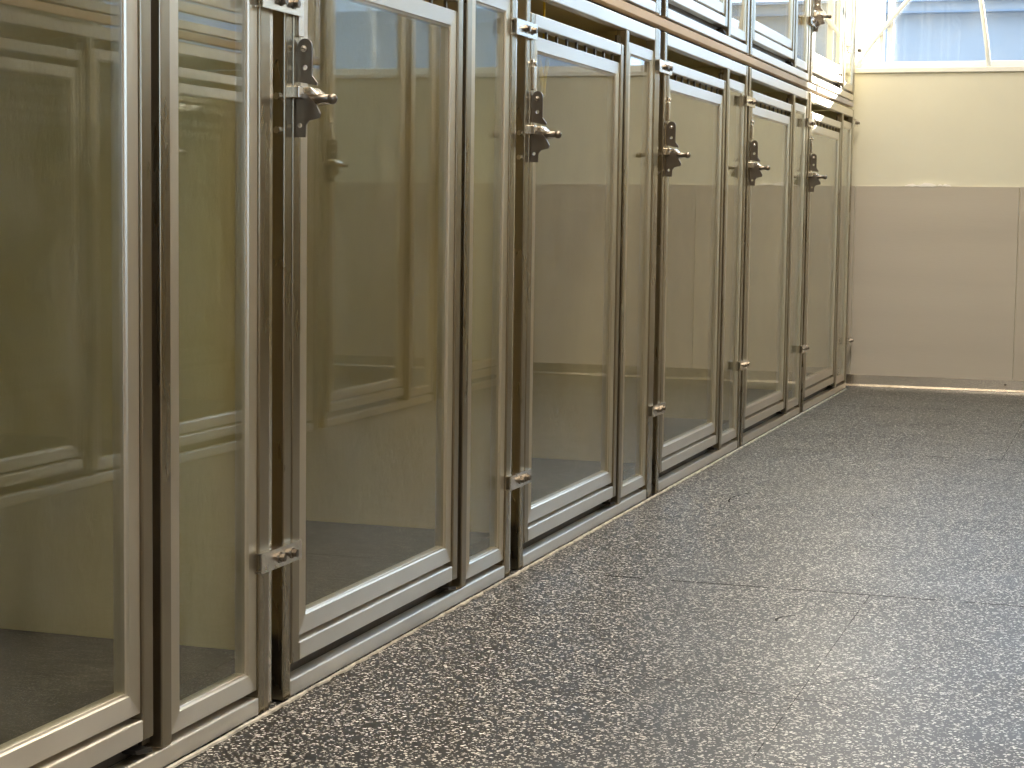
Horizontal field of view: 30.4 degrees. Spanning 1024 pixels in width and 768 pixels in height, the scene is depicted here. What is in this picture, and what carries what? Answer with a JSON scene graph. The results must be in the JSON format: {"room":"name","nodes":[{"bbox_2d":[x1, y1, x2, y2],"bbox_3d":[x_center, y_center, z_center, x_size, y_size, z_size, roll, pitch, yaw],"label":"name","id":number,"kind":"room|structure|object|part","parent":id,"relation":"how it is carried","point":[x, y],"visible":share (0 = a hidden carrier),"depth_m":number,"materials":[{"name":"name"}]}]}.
{"room":"dog kennel","nodes":[
{"label":"dog kennel","id":0,"kind":"room"},
{"bbox_2d":[163,386,1023,767],"bbox_3d":[1.018,0.684,2.082,5.900,0.100,14.470,2,5,18],"label":"floor","id":1,"kind":"structure","parent":0,"point":[843,587],"depth_m":3.66,"materials":[{"name":"black rubber"}]},
{"bbox_2d":[0,0,301,767],"bbox_3d":[-0.969,-0.114,2.597,1.002,1.342,1.323,2,5,18],"label":"kennel","id":2,"kind":"object","parent":1,"relation":"on","point":[136,135],"depth_m":3.01,"materials":[{"name":"clear glass"}]},
{"bbox_3d":[-0.644,-0.061,2.265,0.022,1.114,0.747,2,5,18],"label":"sash","id":3,"kind":"part","parent":2,"relation":"part of","materials":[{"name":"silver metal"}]},
{"bbox_3d":[-0.643,-0.065,2.264,0.028,1.203,0.810,2,5,18],"label":"door","id":4,"kind":"part","parent":2,"relation":"part of","materials":[{"name":"clear glass"}]},
{"bbox_3d":[-0.599,0.561,2.480,0.028,0.028,1.155,2,5,18],"label":"rail","id":5,"kind":"part","parent":2,"relation":"part of","materials":[{"name":"silver metal"}]},
{"bbox_2d":[170,0,256,733],"bbox_3d":[-0.456,-0.113,2.835,0.022,1.232,0.286,2,5,18],"label":"glass panel","id":6,"kind":"object","parent":2,"relation":"on","point":[200,700],"depth_m":2.92,"materials":[{"name":"clear glass"}]},
{"bbox_3d":[-0.404,-0.137,2.987,0.028,1.336,0.037,2,5,18],"label":"post","id":7,"kind":"part","parent":2,"relation":"part of","materials":[{"name":"silver metal"}]},
{"bbox_3d":[-0.373,0.279,3.053,0.023,0.032,0.150,2,5,18],"label":"clamp bracket","id":8,"kind":"part","parent":2,"relation":"part of","materials":[{"name":"silver metal"}]},
{"bbox_2d":[255,0,517,700],"bbox_3d":[-0.604,-0.206,3.702,1.002,1.342,1.311,2,5,18],"label":"kennel","id":9,"kind":"object","parent":1,"relation":"on","point":[394,135],"depth_m":4.17,"materials":[{"name":"clear glass"}]},
{"bbox_3d":[-0.361,-0.604,2.975,0.023,0.034,0.150,2,5,18],"label":"clamp bracket","id":10,"kind":"part","parent":9,"relation":"part of","materials":[{"name":"silver metal"}]},
{"bbox_3d":[-0.377,-0.144,3.069,0.028,1.336,0.029,2,5,18],"label":"post","id":11,"kind":"part","parent":9,"relation":"part of","materials":[{"name":"silver metal"}]},
{"bbox_3d":[-0.330,-0.436,3.054,0.046,0.074,0.004,2,5,18],"label":"catch plate","id":12,"kind":"part","parent":9,"relation":"part of","materials":[{"name":"metal"}]},
{"bbox_3d":[-0.322,-0.469,3.086,0.040,0.030,0.035,2,5,18],"label":"latch arm","id":13,"kind":"part","parent":9,"relation":"part of","materials":[{"name":"silver metal"}]},
{"bbox_3d":[-0.309,-0.461,3.051,0.058,0.018,0.018,2,5,18],"label":"handle","id":14,"kind":"part","parent":9,"relation":"part of","materials":[{"name":"metal"}]},
{"bbox_3d":[-0.244,-0.166,3.471,0.028,1.203,0.810,2,5,18],"label":"door","id":15,"kind":"part","parent":9,"relation":"part of","materials":[{"name":"clear glass"}]},
{"bbox_3d":[-0.245,-0.162,3.472,0.022,1.114,0.747,2,5,18],"label":"sash","id":16,"kind":"part","parent":9,"relation":"part of","materials":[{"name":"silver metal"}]},
{"bbox_3d":[-0.205,0.462,3.673,0.028,0.028,1.125,2,5,18],"label":"rail","id":17,"kind":"part","parent":9,"relation":"part of","materials":[{"name":"silver metal"}]},
{"bbox_3d":[-0.450,-0.296,4.310,0.890,1.244,0.010,2,5,18],"label":"divider panel","id":18,"kind":"part","parent":9,"relation":"part of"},
{"bbox_2d":[466,0,509,578],"bbox_3d":[-0.062,-0.212,4.028,0.022,1.232,0.256,2,5,18],"label":"glass panel","id":19,"kind":"object","parent":9,"relation":"on","point":[487,554],"depth_m":4.11,"materials":[{"name":"clear glass"}]},
{"bbox_3d":[-0.015,-0.235,4.163,0.028,1.336,0.032,2,5,18],"label":"post","id":20,"kind":"part","parent":9,"relation":"part of","materials":[{"name":"silver metal"}]},
{"bbox_2d":[166,388,846,767],"bbox_3d":[0.422,0.323,5.493,0.010,0.004,7.612,2,5,18],"label":"trim","id":21,"kind":"structure","parent":1,"relation":"on","point":[267,713],"depth_m":3.74,"materials":[{"name":"silver metal"}]},
{"bbox_2d":[505,0,665,569],"bbox_3d":[-0.190,-0.310,4.956,1.002,1.342,1.447,2,5,18],"label":"kennel","id":22,"kind":"object","parent":1,"relation":"on","point":[586,162],"depth_m":5.35,"materials":[{"name":"clear glass"}]},
{"bbox_3d":[0.019,0.215,4.246,0.023,0.032,0.150,2,5,18],"label":"clamp bracket","id":23,"kind":"part","parent":22,"relation":"part of","materials":[{"name":"silver metal"}]},
{"bbox_3d":[0.016,-0.243,4.259,0.028,1.336,0.029,2,5,18],"label":"post","id":24,"kind":"part","parent":22,"relation":"part of","materials":[{"name":"silver metal"}]},
{"bbox_3d":[0.033,-0.781,4.158,0.023,0.034,0.150,2,5,18],"label":"clamp bracket","id":25,"kind":"part","parent":22,"relation":"part of","materials":[{"name":"silver metal"}]},
{"bbox_3d":[0.063,-0.536,4.244,0.046,0.074,0.004,2,5,18],"label":"catch plate","id":26,"kind":"part","parent":22,"relation":"part of","materials":[{"name":"metal"}]},
{"bbox_3d":[0.071,-0.568,4.276,0.040,0.030,0.035,2,5,18],"label":"latch arm","id":27,"kind":"part","parent":22,"relation":"part of","materials":[{"name":"silver metal"}]},
{"bbox_3d":[0.084,-0.560,4.241,0.058,0.018,0.018,2,5,18],"label":"handle","id":28,"kind":"part","parent":22,"relation":"part of","materials":[{"name":"metal"}]},
{"bbox_3d":[-0.228,-0.977,4.918,0.902,0.008,1.240,2,5,18],"label":"roof panel","id":29,"kind":"part","parent":22,"relation":"part of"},
{"bbox_3d":[0.148,-0.265,4.661,0.028,1.203,0.810,2,5,18],"label":"door","id":30,"kind":"part","parent":22,"relation":"part of","materials":[{"name":"clear glass"}]},
{"bbox_3d":[0.148,-0.261,4.662,0.022,1.114,0.747,2,5,18],"label":"sash","id":31,"kind":"part","parent":22,"relation":"part of","materials":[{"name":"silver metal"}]},
{"bbox_3d":[0.192,0.361,4.875,0.028,0.028,1.152,2,5,18],"label":"rail","id":32,"kind":"part","parent":22,"relation":"part of","materials":[{"name":"silver metal"}]},
{"bbox_3d":[-0.041,-0.400,5.550,0.890,1.244,0.010,2,5,18],"label":"divider panel","id":33,"kind":"part","parent":22,"relation":"part of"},
{"bbox_3d":[0.210,-0.936,4.761,0.028,0.034,1.152,2,5,18],"label":"rail","id":34,"kind":"part","parent":22,"relation":"part of","materials":[{"name":"silver metal"}]},
{"bbox_2d":[587,0,660,15],"bbox_3d":[-0.171,-1.523,4.859,1.002,1.020,1.262,2,5,18],"label":"kennel","id":35,"kind":"object","parent":22,"relation":"on","point":[652,6],"visible":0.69,"depth_m":5.22,"materials":[{"name":"silver metal"}]},
{"bbox_3d":[0.211,-1.012,4.755,0.028,0.028,1.152,2,5,18],"label":"rail","id":36,"kind":"part","parent":35,"relation":"part of","materials":[{"name":"silver metal"}]},
{"bbox_3d":[0.406,-1.553,5.285,0.028,1.020,0.058,2,5,18],"label":"post","id":37,"kind":"part","parent":35,"relation":"part of","materials":[{"name":"silver metal"}]},
{"bbox_2d":[621,42,653,496],"bbox_3d":[0.336,-0.312,5.231,0.022,1.232,0.282,2,5,18],"label":"glass panel","id":38,"kind":"object","parent":22,"relation":"on","point":[634,477],"depth_m":5.33,"materials":[{"name":"clear glass"}]},
{"bbox_3d":[0.390,-0.338,5.391,0.028,1.336,0.058,2,5,18],"label":"post","id":39,"kind":"part","parent":22,"relation":"part of","materials":[{"name":"silver metal"}]},
{"bbox_3d":[0.425,0.073,5.470,0.023,0.032,0.150,2,5,18],"label":"clamp bracket","id":40,"kind":"part","parent":22,"relation":"part of","materials":[{"name":"silver metal"}]},
{"bbox_2d":[591,0,853,106],"bbox_3d":[0.821,-1.135,6.612,0.028,0.024,5.129,2,5,18],"label":"trim","id":41,"kind":"structure","parent":22,"relation":"on","point":[623,7],"depth_m":6.02,"materials":[{"name":"brown wood"}]},
{"bbox_2d":[599,31,755,492],"bbox_3d":[0.209,-0.411,6.166,1.002,1.342,1.409,2,5,18],"label":"kennel","id":42,"kind":"object","parent":1,"relation":"on","point":[702,134],"depth_m":6.57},
{"bbox_3d":[0.176,-1.079,6.140,0.902,0.008,1.228,2,5,18],"label":"roof panel","id":43,"kind":"part","parent":42,"relation":"part of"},
{"bbox_3d":[0.422,-0.346,5.487,0.028,1.336,0.030,2,5,18],"label":"post","id":44,"kind":"part","parent":42,"relation":"part of","materials":[{"name":"silver metal"}]},
{"bbox_3d":[0.439,-0.903,5.384,0.023,0.034,0.150,2,5,18],"label":"clamp bracket","id":45,"kind":"part","parent":42,"relation":"part of","materials":[{"name":"silver metal"}]},
{"bbox_3d":[0.468,-0.638,5.471,0.046,0.074,0.004,2,5,18],"label":"catch plate","id":46,"kind":"part","parent":42,"relation":"part of","materials":[{"name":"metal"}]},
{"bbox_3d":[0.477,-0.671,5.503,0.040,0.030,0.035,2,5,18],"label":"latch arm","id":47,"kind":"part","parent":42,"relation":"part of","materials":[{"name":"silver metal"}]},
{"bbox_3d":[0.489,-0.663,5.469,0.058,0.018,0.018,2,5,18],"label":"handle","id":48,"kind":"part","parent":42,"relation":"part of","materials":[{"name":"metal"}]},
{"bbox_2d":[625,0,749,53],"bbox_3d":[0.233,-1.625,6.081,1.002,1.020,1.250,2,5,18],"label":"kennel","id":49,"kind":"object","parent":42,"relation":"on","point":[724,22],"visible":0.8,"depth_m":6.07,"materials":[{"name":"silver metal"}]},
{"bbox_3d":[0.438,-1.561,5.380,0.028,1.020,0.030,2,5,18],"label":"post","id":50,"kind":"part","parent":49,"relation":"part of","materials":[{"name":"silver metal"}]},
{"bbox_3d":[0.573,-1.584,5.790,0.028,0.887,0.826,2,5,18],"label":"door","id":51,"kind":"part","parent":49,"relation":"part of","materials":[{"name":"silver metal"}]},
{"bbox_3d":[0.618,-1.114,5.989,0.028,0.028,1.165,2,5,18],"label":"rail","id":52,"kind":"part","parent":49,"relation":"part of","materials":[{"name":"silver metal"}]},
{"bbox_3d":[0.572,-1.579,5.792,0.022,0.798,0.762,2,5,18],"label":"sash","id":53,"kind":"part","parent":49,"relation":"part of","materials":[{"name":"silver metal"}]},
{"bbox_3d":[0.377,-1.716,6.659,0.890,0.928,0.010,2,5,18],"label":"divider panel","id":54,"kind":"part","parent":49,"relation":"part of","materials":[{"name":"clear glass"}]},
{"bbox_2d":[730,0,746,41],"bbox_3d":[0.762,-1.631,6.366,0.022,0.916,0.278,2,5,18],"label":"glass panel","id":55,"kind":"object","parent":49,"relation":"on","point":[738,28],"depth_m":6.50,"materials":[{"name":"clear glass"}]},
{"bbox_3d":[0.812,-1.656,6.513,0.028,1.020,0.033,2,5,18],"label":"post","id":56,"kind":"part","parent":49,"relation":"part of","materials":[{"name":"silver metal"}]},
{"bbox_3d":[0.557,-0.368,5.897,0.028,1.203,0.826,2,5,18],"label":"door","id":57,"kind":"part","parent":42,"relation":"part of","materials":[{"name":"clear glass"}]},
{"bbox_3d":[0.556,-0.364,5.898,0.022,1.114,0.762,2,5,18],"label":"sash","id":58,"kind":"part","parent":42,"relation":"part of","materials":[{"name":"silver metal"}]},
{"bbox_3d":[0.600,0.258,6.110,0.028,0.028,1.165,2,5,18],"label":"rail","id":59,"kind":"part","parent":42,"relation":"part of","materials":[{"name":"silver metal"}]},
{"bbox_3d":[0.361,-0.501,6.766,0.890,1.244,0.010,2,5,18],"label":"divider panel","id":60,"kind":"part","parent":42,"relation":"part of","materials":[{"name":"clear glass"}]},
{"bbox_3d":[0.617,-1.040,5.996,0.028,0.034,1.165,2,5,18],"label":"rail","id":61,"kind":"part","parent":42,"relation":"part of","materials":[{"name":"silver metal"}]},
{"bbox_2d":[721,79,744,444],"bbox_3d":[0.746,-0.416,6.473,0.022,1.232,0.278,2,5,18],"label":"glass panel","id":62,"kind":"object","parent":42,"relation":"on","point":[730,424],"depth_m":6.59,"materials":[{"name":"clear glass"}]},
{"bbox_3d":[0.796,-0.440,6.620,0.028,1.336,0.033,2,5,18],"label":"post","id":63,"kind":"part","parent":42,"relation":"part of","materials":[{"name":"silver metal"}]},
{"bbox_3d":[0.820,-0.068,6.658,0.023,0.032,0.150,2,5,18],"label":"clamp bracket","id":64,"kind":"part","parent":42,"relation":"part of","materials":[{"name":"silver metal"}]},
{"bbox_3d":[0.832,-0.983,6.578,0.023,0.034,0.150,2,5,18],"label":"clamp bracket","id":65,"kind":"part","parent":42,"relation":"part of","materials":[{"name":"silver metal"}]},
{"bbox_2d":[687,67,815,445],"bbox_3d":[0.625,-0.516,7.424,1.002,1.342,1.346,2,5,18],"label":"kennel","id":66,"kind":"object","parent":1,"relation":"on","point":[777,133],"depth_m":7.79,"materials":[{"name":"clear glass"}]},
{"bbox_3d":[0.575,-1.180,7.346,0.902,0.008,1.258,2,5,18],"label":"roof panel","id":67,"kind":"part","parent":66,"relation":"part of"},
{"bbox_3d":[0.816,-0.445,6.679,0.028,1.336,0.030,2,5,18],"label":"post","id":68,"kind":"part","parent":66,"relation":"part of","materials":[{"name":"silver metal"}]},
{"bbox_3d":[0.862,-0.738,6.663,0.046,0.074,0.004,2,5,18],"label":"catch plate","id":69,"kind":"part","parent":66,"relation":"part of","materials":[{"name":"metal"}]},
{"bbox_3d":[0.883,-0.762,6.661,0.058,0.018,0.018,2,5,18],"label":"handle","id":70,"kind":"part","parent":66,"relation":"part of","materials":[{"name":"metal"}]},
{"bbox_3d":[0.953,-0.464,7.100,0.022,1.114,0.781,2,5,18],"label":"sash","id":71,"kind":"part","parent":66,"relation":"part of","materials":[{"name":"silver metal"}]},
{"bbox_2d":[718,0,817,80],"bbox_3d":[0.641,-1.729,7.318,1.002,1.020,1.346,2,5,18],"label":"kennel","id":72,"kind":"object","parent":66,"relation":"on","point":[779,30],"depth_m":7.43,"materials":[{"name":"silver metal"}]},
{"bbox_3d":[0.832,-1.661,6.572,0.028,1.020,0.030,2,5,18],"label":"post","id":73,"kind":"part","parent":72,"relation":"part of","materials":[{"name":"silver metal"}]},
{"bbox_3d":[0.970,-1.684,6.992,0.028,0.887,0.846,2,5,18],"label":"door","id":74,"kind":"part","parent":72,"relation":"part of","materials":[{"name":"silver metal"}]},
{"bbox_3d":[0.969,-1.680,6.994,0.022,0.798,0.781,2,5,18],"label":"sash","id":75,"kind":"part","parent":72,"relation":"part of","materials":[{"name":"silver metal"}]},
{"bbox_3d":[0.780,-1.818,7.880,0.890,0.928,0.010,2,5,18],"label":"divider panel","id":76,"kind":"part","parent":72,"relation":"part of","materials":[{"name":"clear glass"}]},
{"bbox_3d":[1.017,-1.215,7.195,0.028,0.028,1.193,2,5,18],"label":"rail","id":77,"kind":"part","parent":72,"relation":"part of","materials":[{"name":"silver metal"}]},
{"bbox_2d":[796,0,808,70],"bbox_3d":[1.164,-1.733,7.583,0.022,0.916,0.285,2,5,18],"label":"glass panel","id":78,"kind":"object","parent":72,"relation":"on","point":[802,19],"depth_m":7.72,"materials":[{"name":"clear glass"}]},
{"bbox_3d":[1.215,-1.757,7.733,0.028,1.020,0.033,2,5,18],"label":"post","id":79,"kind":"part","parent":72,"relation":"part of","materials":[{"name":"silver metal"}]},
{"bbox_3d":[1.243,-1.491,7.771,0.023,0.032,0.150,2,5,18],"label":"clamp bracket","id":80,"kind":"part","parent":72,"relation":"part of","materials":[{"name":"silver metal"}]},
{"bbox_3d":[0.954,-0.469,7.099,0.028,1.203,0.846,2,5,18],"label":"door","id":81,"kind":"part","parent":66,"relation":"part of","materials":[{"name":"clear glass"}]},
{"bbox_3d":[0.998,0.158,7.316,0.028,0.028,1.193,2,5,18],"label":"rail","id":82,"kind":"part","parent":66,"relation":"part of","materials":[{"name":"silver metal"}]},
{"bbox_3d":[0.764,-0.603,7.986,0.890,1.244,0.010,2,5,18],"label":"divider panel","id":83,"kind":"part","parent":66,"relation":"part of","materials":[{"name":"clear glass"}]},
{"bbox_3d":[1.016,-1.140,7.202,0.028,0.034,1.193,2,5,18],"label":"rail","id":84,"kind":"part","parent":66,"relation":"part of","materials":[{"name":"silver metal"}]},
{"bbox_2d":[787,103,805,409],"bbox_3d":[1.148,-0.518,7.689,0.022,1.232,0.285,2,5,18],"label":"glass panel","id":85,"kind":"object","parent":66,"relation":"on","point":[798,207],"depth_m":7.81,"materials":[{"name":"clear glass"}]},
{"bbox_3d":[1.199,-0.542,7.840,0.028,1.336,0.033,2,5,18],"label":"post","id":86,"kind":"part","parent":66,"relation":"part of","materials":[{"name":"silver metal"}]},
{"bbox_3d":[1.225,-0.148,7.889,0.023,0.032,0.150,2,5,18],"label":"clamp bracket","id":87,"kind":"part","parent":66,"relation":"part of","materials":[{"name":"silver metal"}]},
{"bbox_3d":[1.238,-1.078,7.807,0.023,0.034,0.150,2,5,18],"label":"clamp bracket","id":88,"kind":"part","parent":66,"relation":"part of","materials":[{"name":"silver metal"}]},
{"bbox_2d":[800,92,859,411],"bbox_3d":[1.032,-0.619,8.656,1.002,1.342,1.352,2,5,18],"label":"kennel","id":89,"kind":"object","parent":1,"relation":"on","point":[830,141],"depth_m":9.03,"materials":[{"name":"clear glass"}]},
{"bbox_3d":[1.221,-0.548,7.908,0.028,1.336,0.031,2,5,18],"label":"post","id":90,"kind":"part","parent":89,"relation":"part of","materials":[{"name":"silver metal"}]},
{"bbox_3d":[1.267,-0.840,7.892,0.046,0.074,0.004,2,5,18],"label":"catch plate","id":91,"kind":"part","parent":89,"relation":"part of","materials":[{"name":"metal"}]},
{"bbox_3d":[0.983,-1.283,8.583,0.902,0.008,1.276,2,5,18],"label":"roof panel","id":92,"kind":"part","parent":89,"relation":"part of","materials":[{"name":"metal"}]},
{"bbox_3d":[1.288,-0.865,7.889,0.058,0.018,0.018,2,5,18],"label":"handle","id":93,"kind":"part","parent":89,"relation":"part of","materials":[{"name":"metal"}]},
{"bbox_3d":[1.361,-0.567,8.335,0.022,1.114,0.792,2,5,18],"label":"sash","id":94,"kind":"part","parent":89,"relation":"part of","materials":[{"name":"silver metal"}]},
{"bbox_2d":[783,0,861,100],"bbox_3d":[1.048,-1.831,8.550,1.002,1.020,1.352,2,5,18],"label":"kennel","id":95,"kind":"object","parent":89,"relation":"on","point":[833,41],"depth_m":8.70,"materials":[{"name":"silver metal"}]},
{"bbox_3d":[1.238,-1.763,7.801,0.028,1.020,0.031,2,5,18],"label":"post","id":96,"kind":"part","parent":95,"relation":"part of","materials":[{"name":"silver metal"}]},
{"bbox_3d":[1.276,-1.499,7.834,0.046,0.074,0.004,2,5,18],"label":"catch plate","id":97,"kind":"part","parent":95,"relation":"part of","materials":[{"name":"metal"}]},
{"bbox_3d":[1.297,-1.524,7.831,0.058,0.018,0.018,2,5,18],"label":"handle","id":98,"kind":"part","parent":95,"relation":"part of","materials":[{"name":"metal"}]},
{"bbox_3d":[1.378,-1.787,8.227,0.028,0.887,0.858,2,5,18],"label":"door","id":99,"kind":"part","parent":95,"relation":"part of","materials":[{"name":"silver metal"}]},
{"bbox_3d":[1.377,-1.783,8.229,0.022,0.798,0.792,2,5,18],"label":"sash","id":100,"kind":"part","parent":95,"relation":"part of","materials":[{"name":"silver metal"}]},
{"bbox_3d":[1.425,-1.318,8.432,0.028,0.028,1.210,2,5,18],"label":"rail","id":101,"kind":"part","parent":95,"relation":"part of","materials":[{"name":"silver metal"}]},
{"bbox_3d":[1.192,-1.922,9.125,0.890,0.928,0.010,2,5,18],"label":"divider panel","id":102,"kind":"part","parent":95,"relation":"part of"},
{"bbox_2d":[844,0,854,91],"bbox_3d":[1.575,-1.837,8.826,0.022,0.916,0.289,2,5,18],"label":"glass panel","id":103,"kind":"object","parent":95,"relation":"on","point":[849,56],"depth_m":8.96,"materials":[{"name":"clear glass"}]},
{"bbox_3d":[1.627,-1.861,8.978,0.028,1.020,0.034,2,5,18],"label":"post","id":104,"kind":"part","parent":95,"relation":"part of","materials":[{"name":"silver metal"}]},
{"bbox_3d":[1.659,-1.596,9.029,0.023,0.032,0.100,2,5,18],"label":"clamp bracket","id":105,"kind":"part","parent":95,"relation":"part of","materials":[{"name":"silver metal"}]},
{"bbox_3d":[1.362,-0.572,8.334,0.028,1.203,0.858,2,5,18],"label":"door","id":106,"kind":"part","parent":89,"relation":"part of","materials":[{"name":"clear glass"}]},
{"bbox_3d":[1.407,0.054,8.553,0.028,0.028,1.210,2,5,18],"label":"rail","id":107,"kind":"part","parent":89,"relation":"part of","materials":[{"name":"silver metal"}]},
{"bbox_3d":[1.175,-0.707,9.232,0.890,1.244,0.010,2,5,18],"label":"divider panel","id":108,"kind":"part","parent":89,"relation":"part of","materials":[{"name":"clear glass"}]},
{"bbox_3d":[1.424,-1.243,8.439,0.028,0.034,1.210,2,5,18],"label":"rail","id":109,"kind":"part","parent":89,"relation":"part of","materials":[{"name":"silver metal"}]},
{"bbox_2d":[836,121,851,383],"bbox_3d":[1.558,-0.621,8.933,0.022,1.232,0.289,2,5,18],"label":"glass panel","id":110,"kind":"object","parent":89,"relation":"on","point":[846,162],"depth_m":9.05,"materials":[{"name":"clear glass"}]},
{"bbox_3d":[1.610,-0.646,9.085,0.028,1.336,0.034,2,5,18],"label":"post","id":111,"kind":"part","parent":89,"relation":"part of","materials":[{"name":"silver metal"}]},
{"bbox_3d":[1.640,-0.210,9.151,0.023,0.030,0.100,2,5,18],"label":"clamp bracket","id":112,"kind":"part","parent":89,"relation":"part of","materials":[{"name":"silver metal"}]},
{"bbox_3d":[1.654,-1.254,9.059,0.023,0.032,0.100,2,5,18],"label":"clamp bracket","id":113,"kind":"part","parent":89,"relation":"part of","materials":[{"name":"silver metal"}]},
{"bbox_2d":[811,71,1023,373],"bbox_3d":[3.277,-1.574,8.706,5.900,3.300,0.140,2,5,18],"label":"wall","id":114,"kind":"structure","parent":0,"point":[955,129],"depth_m":9.07,"materials":[{"name":"beige paint"}]},
{"bbox_2d":[846,186,854,373],"bbox_3d":[1.290,-0.519,9.370,0.796,0.929,0.012,2,5,18],"label":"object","id":115,"kind":"structure","parent":114,"relation":"attached to","point":[853,187],"depth_m":9.24,"materials":[{"name":"grey metal"}]},
{"bbox_2d":[850,186,1019,379],"bbox_3d":[2.038,-0.488,9.126,0.772,0.929,0.012,2,5,18],"label":"wall panel","id":116,"kind":"object","parent":114,"relation":"attached to","point":[935,268],"depth_m":9.12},
{"bbox_2d":[905,183,936,186],"bbox_3d":[1.972,-0.961,9.106,0.150,0.020,0.012,2,5,18],"label":"scrap","id":117,"kind":"object","parent":116,"relation":"on","point":[923,184],"visible":1,"depth_m":9.10,"materials":[{"name":"white"}]},
{"bbox_2d":[846,374,1023,392],"bbox_3d":[3.460,0.057,8.684,5.390,0.057,0.020,2,5,18],"label":"baseboard","id":118,"kind":"structure","parent":114,"relation":"attached to","point":[960,384],"depth_m":9.15,"materials":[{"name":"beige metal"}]},
{"bbox_2d":[1013,187,1023,380],"bbox_3d":[2.988,-0.448,8.815,1.220,0.929,0.012,2,5,18],"label":"wall panel","id":119,"kind":"object","parent":114,"relation":"attached to","point":[1018,375],"depth_m":9.00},
{"label":"outside","id":120,"kind":"structure","parent":0,"visible":0},
{"bbox_3d":[6.489,-0.862,23.942,40.000,0.100,30.480,2,5,18],"label":"ground","id":121,"kind":"structure","parent":120,"visible":0},
{"bbox_2d":[855,0,1023,72],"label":"window","id":122,"kind":"structure","parent":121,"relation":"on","point":[924,30],"depth_m":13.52,"materials":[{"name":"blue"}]}
]}

